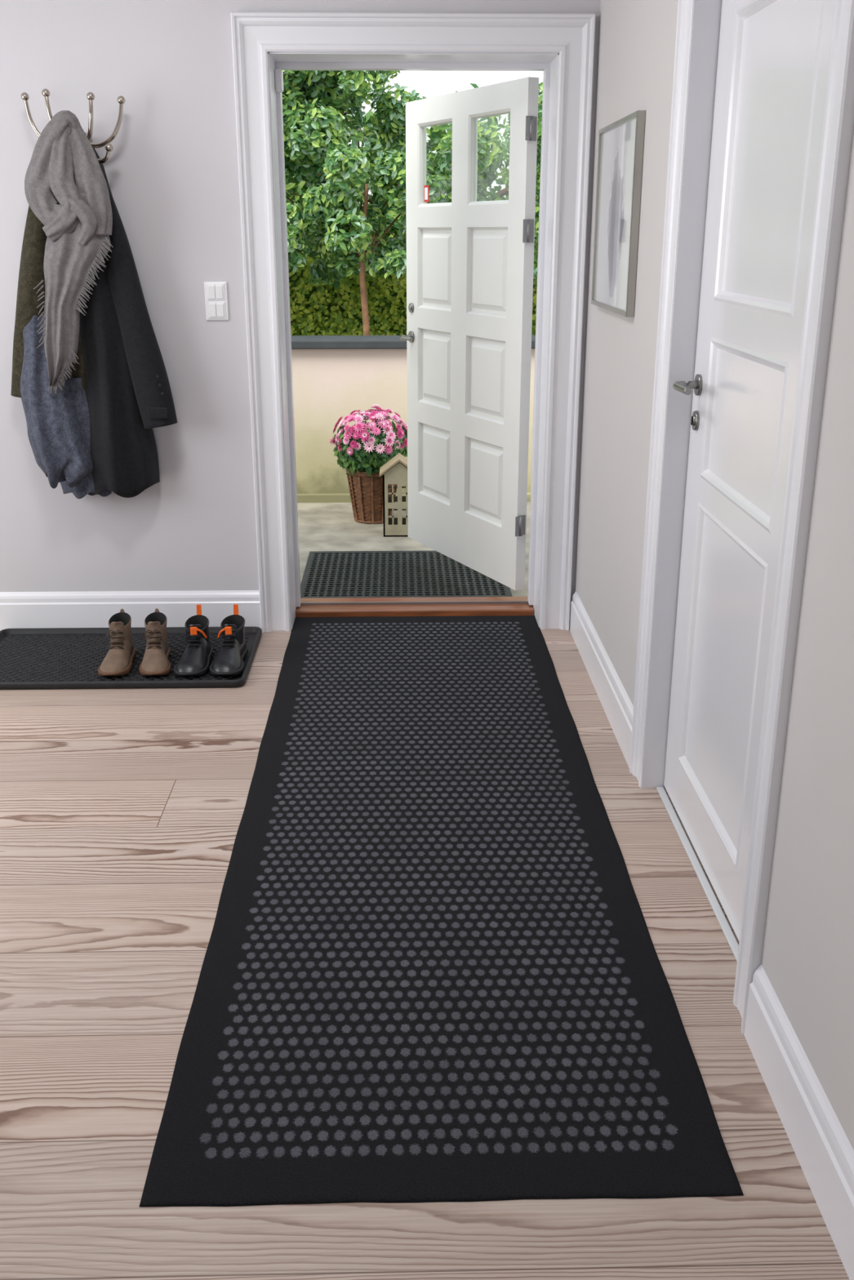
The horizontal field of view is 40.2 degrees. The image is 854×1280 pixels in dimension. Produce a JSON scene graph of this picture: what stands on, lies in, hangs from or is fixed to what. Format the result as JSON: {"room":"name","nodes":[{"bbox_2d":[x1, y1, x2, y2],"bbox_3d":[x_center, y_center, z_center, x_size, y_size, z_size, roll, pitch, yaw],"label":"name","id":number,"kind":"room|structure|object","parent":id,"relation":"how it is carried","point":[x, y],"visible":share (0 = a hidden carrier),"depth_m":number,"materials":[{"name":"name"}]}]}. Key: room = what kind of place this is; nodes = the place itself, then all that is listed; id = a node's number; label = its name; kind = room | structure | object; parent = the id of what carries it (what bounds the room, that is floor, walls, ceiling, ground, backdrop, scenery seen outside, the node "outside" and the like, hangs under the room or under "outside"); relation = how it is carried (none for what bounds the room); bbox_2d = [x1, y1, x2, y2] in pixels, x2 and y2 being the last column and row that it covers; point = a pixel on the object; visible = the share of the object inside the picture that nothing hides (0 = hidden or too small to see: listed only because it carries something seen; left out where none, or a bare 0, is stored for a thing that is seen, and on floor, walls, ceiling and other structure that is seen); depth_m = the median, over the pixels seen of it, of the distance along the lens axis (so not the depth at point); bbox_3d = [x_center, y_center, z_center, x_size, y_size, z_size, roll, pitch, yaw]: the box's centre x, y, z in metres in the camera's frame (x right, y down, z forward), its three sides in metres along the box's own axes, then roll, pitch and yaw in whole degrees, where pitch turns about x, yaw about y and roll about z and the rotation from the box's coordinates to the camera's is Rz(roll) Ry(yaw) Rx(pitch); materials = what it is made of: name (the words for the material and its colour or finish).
{"room":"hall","nodes":[
{"label":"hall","id":0,"kind":"room"},
{"bbox_2d":[0,0,599,618],"bbox_3d":[-0.964,-1.318,4.368,4.090,2.800,0.320,0,19,-1],"label":"wall","id":1,"kind":"structure","parent":0,"point":[171,168],"depth_m":4.17,"materials":[{"name":"white paint"}]},
{"bbox_2d":[21,92,40,137],"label":"coat hook","id":2,"kind":"object","parent":1,"relation":"attached to","point":[24,96],"depth_m":3.93,"materials":[{"name":"silver metal"}]},
{"bbox_2d":[41,88,52,120],"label":"coat hook","id":3,"kind":"object","parent":1,"relation":"attached to","point":[46,93],"depth_m":3.86,"materials":[{"name":"silver metal"}]},
{"bbox_2d":[10,205,85,397],"bbox_3d":[-1.317,-1.235,4.147,0.390,0.930,0.105,0,19,-1],"label":"jacket","id":4,"kind":"object","parent":3,"relation":"hanging from","point":[31,273],"visible":0.21,"depth_m":4.11,"materials":[{"name":"fabric"}]},
{"bbox_2d":[20,314,111,498],"bbox_3d":[-1.318,-0.834,4.223,0.319,0.657,0.158,0,19,-1],"label":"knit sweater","id":5,"kind":"object","parent":4,"relation":"hanging from","point":[58,425],"visible":0.8,"depth_m":4.21,"materials":[{"name":"blue fabric"}]},
{"bbox_2d":[84,92,125,164],"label":"coat hook","id":6,"kind":"object","parent":1,"relation":"attached to","point":[90,95],"depth_m":3.94,"materials":[{"name":"silver metal"}]},
{"bbox_2d":[24,110,113,394],"bbox_3d":[-1.215,-1.309,3.997,0.294,0.924,0.119,2,19,4],"label":"scarf","id":7,"kind":"object","parent":6,"relation":"hanging from","point":[66,188],"visible":1,"depth_m":3.93,"materials":[{"name":"fabric"}]},
{"bbox_2d":[80,141,177,497],"bbox_3d":[-1.101,-1.114,4.156,0.382,1.225,0.159,0,19,-1],"label":"coat","id":8,"kind":"object","parent":6,"relation":"hanging from","point":[128,392],"visible":0.62,"depth_m":4.17,"materials":[{"name":"fabric"}]},
{"bbox_2d":[0,590,261,631],"bbox_3d":[-1.722,-0.107,4.594,2.129,0.165,0.018,0,19,-1],"label":"baseboard","id":9,"kind":"structure","parent":1,"relation":"attached to","point":[80,609],"depth_m":4.59,"materials":[{"name":"paint"}]},
{"bbox_2d":[204,281,228,319],"bbox_3d":[-0.762,-1.226,4.228,0.082,0.134,0.015,0,19,-1],"label":"light switch","id":10,"kind":"object","parent":1,"relation":"attached to","point":[215,292],"visible":1,"depth_m":4.22,"materials":[{"name":"plastic"}]},
{"bbox_2d":[230,12,595,632],"bbox_3d":[-0.044,-1.073,4.289,1.224,2.190,0.036,0,19,-1],"label":"trim","id":11,"kind":"structure","parent":1,"relation":"attached to","point":[254,34],"depth_m":4.15,"materials":[{"name":"paint"}]},
{"bbox_2d":[267,51,559,629],"bbox_3d":[-0.049,-1.081,4.488,0.996,2.074,0.354,0,19,-1],"label":"trim","id":12,"kind":"structure","parent":1,"relation":"attached to","point":[548,63],"depth_m":4.31,"materials":[{"name":"paint"}]},
{"bbox_2d":[399,76,538,590],"bbox_3d":[0.163,-1.292,5.051,0.186,1.969,1.047,-10,21,-25],"label":"door","id":13,"kind":"structure","parent":1,"relation":"in","point":[470,262],"depth_m":4.97,"materials":[{"name":"paint"}]},
{"bbox_2d":[0,628,848,1279],"bbox_3d":[-0.888,1.007,1.814,4.090,0.100,6.400,0,19,-1],"label":"floor","id":14,"kind":"structure","parent":0,"point":[122,810],"depth_m":2.31,"materials":[{"name":"brown wood"}]},
{"bbox_2d":[0,626,262,689],"bbox_3d":[-1.152,0.060,4.324,1.020,0.027,0.595,0,19,-1],"label":"tray","id":15,"kind":"object","parent":14,"relation":"on","point":[39,658],"visible":0.71,"depth_m":4.30,"materials":[{"name":"black rubber"}]},
{"bbox_2d":[97,608,136,676],"bbox_3d":[-1.120,0.011,4.214,0.111,0.169,0.298,-2,19,-5],"label":"boot","id":16,"kind":"object","parent":15,"relation":"on","point":[118,660],"visible":1,"depth_m":4.20,"materials":[{"name":"leather"}]},
{"bbox_2d":[138,608,170,675],"bbox_3d":[-0.979,0.009,4.218,0.111,0.169,0.298,-2,19,-7],"label":"boot","id":17,"kind":"object","parent":15,"relation":"on","point":[155,661],"visible":1,"depth_m":4.20,"materials":[{"name":"leather"}]},
{"bbox_2d":[173,604,213,675],"bbox_3d":[-0.844,0.004,4.220,0.121,0.178,0.312,-1,19,-2],"label":"boot","id":18,"kind":"object","parent":15,"relation":"on","point":[195,660],"visible":1,"depth_m":4.20,"materials":[{"name":"leather"}]},
{"bbox_2d":[208,604,248,675],"bbox_3d":[-0.712,0.002,4.223,0.121,0.178,0.312,1,19,2],"label":"boot","id":19,"kind":"object","parent":15,"relation":"on","point":[231,654],"visible":1,"depth_m":4.21,"materials":[{"name":"leather"}]},
{"bbox_2d":[139,615,743,1206],"bbox_3d":[-0.011,0.410,3.359,0.996,0.004,3.072,0,19,-1],"label":"runner mat","id":20,"kind":"object","parent":14,"relation":"on","point":[432,971],"visible":1,"depth_m":2.52,"materials":[{"name":"black rubber"}]},
{"bbox_2d":[656,786,738,961],"bbox_3d":[0.674,0.579,2.873,0.020,0.007,0.965,0,19,-1],"label":"strip","id":21,"kind":"object","parent":14,"relation":"on","point":[731,940],"visible":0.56,"depth_m":2.87,"materials":[{"name":"metal"}]},
{"bbox_2d":[574,0,853,1150],"bbox_3d":[0.806,-0.331,1.399,0.300,2.700,6.020,0,19,-1],"label":"wall","id":22,"kind":"structure","parent":0,"point":[807,958],"depth_m":2.10,"materials":[{"name":"white paint"}]},
{"bbox_2d":[569,591,633,768],"bbox_3d":[0.592,0.096,4.014,0.018,0.165,1.282,0,19,-1],"label":"baseboard","id":23,"kind":"structure","parent":22,"relation":"attached to","point":[618,708],"depth_m":3.89,"materials":[{"name":"paint"}]},
{"bbox_2d":[591,110,645,316],"bbox_3d":[0.586,-1.314,3.635,0.023,0.553,0.660,0,19,-1],"label":"picture frame","id":24,"kind":"object","parent":22,"relation":"attached to","point":[620,143],"visible":1,"depth_m":3.56,"materials":[{"name":"silver metal"}]},
{"bbox_2d":[629,0,853,1034],"bbox_3d":[0.720,-0.445,2.515,0.222,2.178,1.193,0,19,-1],"label":"trim","id":25,"kind":"structure","parent":22,"relation":"attached to","point":[698,21],"depth_m":2.72,"materials":[{"name":"paint"}]},
{"bbox_2d":[663,0,835,940],"bbox_3d":[0.672,-0.396,2.531,0.114,2.050,0.963,0,19,-1],"label":"door","id":26,"kind":"structure","parent":22,"relation":"in","point":[774,55],"depth_m":2.57,"materials":[{"name":"paint"}]},
{"bbox_2d":[743,964,853,1279],"bbox_3d":[0.677,1.282,0.628,0.018,0.165,3.506,0,19,-1],"label":"baseboard","id":27,"kind":"structure","parent":22,"relation":"attached to","point":[824,1154],"depth_m":1.97,"materials":[{"name":"paint"}]},
{"label":"outside","id":28,"kind":"structure","parent":0,"visible":0},
{"bbox_3d":[-0.275,-2.512,11.408,24.000,0.400,8.800,0,19,-1],"label":"ground","id":29,"kind":"structure","parent":28,"visible":0},
{"bbox_2d":[282,70,506,335],"bbox_3d":[-0.900,-3.351,8.245,3.022,3.278,1.661,1,19,2],"label":"tree","id":30,"kind":"object","parent":29,"relation":"on","point":[313,101],"visible":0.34,"depth_m":7.83,"materials":[{"name":"green plant"}]},
{"bbox_2d":[288,249,537,335],"bbox_3d":[0.531,-2.468,9.097,9.549,1.101,0.782,0,19,-1],"label":"clipped hedge","id":31,"kind":"object","parent":29,"relation":"on","point":[320,309],"visible":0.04,"depth_m":8.81,"materials":[{"name":"green plant"}]},
{"bbox_2d":[284,83,540,257],"bbox_3d":[-0.212,-4.971,11.635,9.441,5.483,2.897,-1,19,-4],"label":"tree","id":32,"kind":"object","parent":29,"relation":"on","point":[293,185],"visible":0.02,"depth_m":11.04,"materials":[{"name":"green plant"}]},
{"bbox_2d":[477,81,542,287],"bbox_3d":[2.529,-3.792,8.925,5.029,3.666,2.260,-2,19,-5],"label":"tree","id":33,"kind":"object","parent":29,"relation":"on","point":[505,148],"visible":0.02,"depth_m":8.37,"materials":[{"name":"green plant"}]},
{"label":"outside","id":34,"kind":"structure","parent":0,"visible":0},
{"bbox_2d":[297,501,530,596],"bbox_3d":[0.464,1.078,1.990,15.000,0.250,11.020,0,19,-1],"label":"ground","id":35,"kind":"structure","parent":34,"point":[322,526],"depth_m":6.29,"materials":[{"name":"concrete"}]},
{"bbox_2d":[329,404,407,524],"bbox_3d":[-0.309,-0.989,6.537,0.454,0.647,0.459,0,19,-1],"label":"potted flowers","id":36,"kind":"object","parent":35,"relation":"on","point":[367,447],"visible":0.93,"depth_m":6.40,"materials":[{"name":"pink plant"}]},
{"bbox_2d":[379,453,408,537],"bbox_3d":[-0.147,-0.781,6.283,0.212,0.420,0.194,0,19,-1],"label":"house","id":37,"kind":"structure","parent":35,"relation":"on","point":[394,471],"depth_m":6.22,"materials":[{"name":"beige paint"}]},
{"bbox_2d":[300,550,512,598],"bbox_3d":[-0.108,-0.318,5.583,0.960,0.009,0.810,0,19,-1],"label":"doormat","id":38,"kind":"object","parent":35,"relation":"on","point":[446,567],"visible":0.89,"depth_m":5.52,"materials":[{"name":"black rubber"}]},
{"bbox_2d":[291,335,535,502],"bbox_3d":[0.331,-1.290,7.081,15.000,1.055,0.340,0,19,-1],"label":"wall","id":39,"kind":"structure","parent":35,"relation":"on","point":[334,376],"depth_m":6.88,"materials":[{"name":"paint"}]},
{"bbox_2d":[295,596,533,617],"bbox_3d":[-0.051,-0.125,4.918,0.982,0.086,0.215,0,19,-1],"label":"threshold","id":40,"kind":"object","parent":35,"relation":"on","point":[434,606],"visible":0.53,"depth_m":4.85,"materials":[{"name":"brown wood"}]}
]}

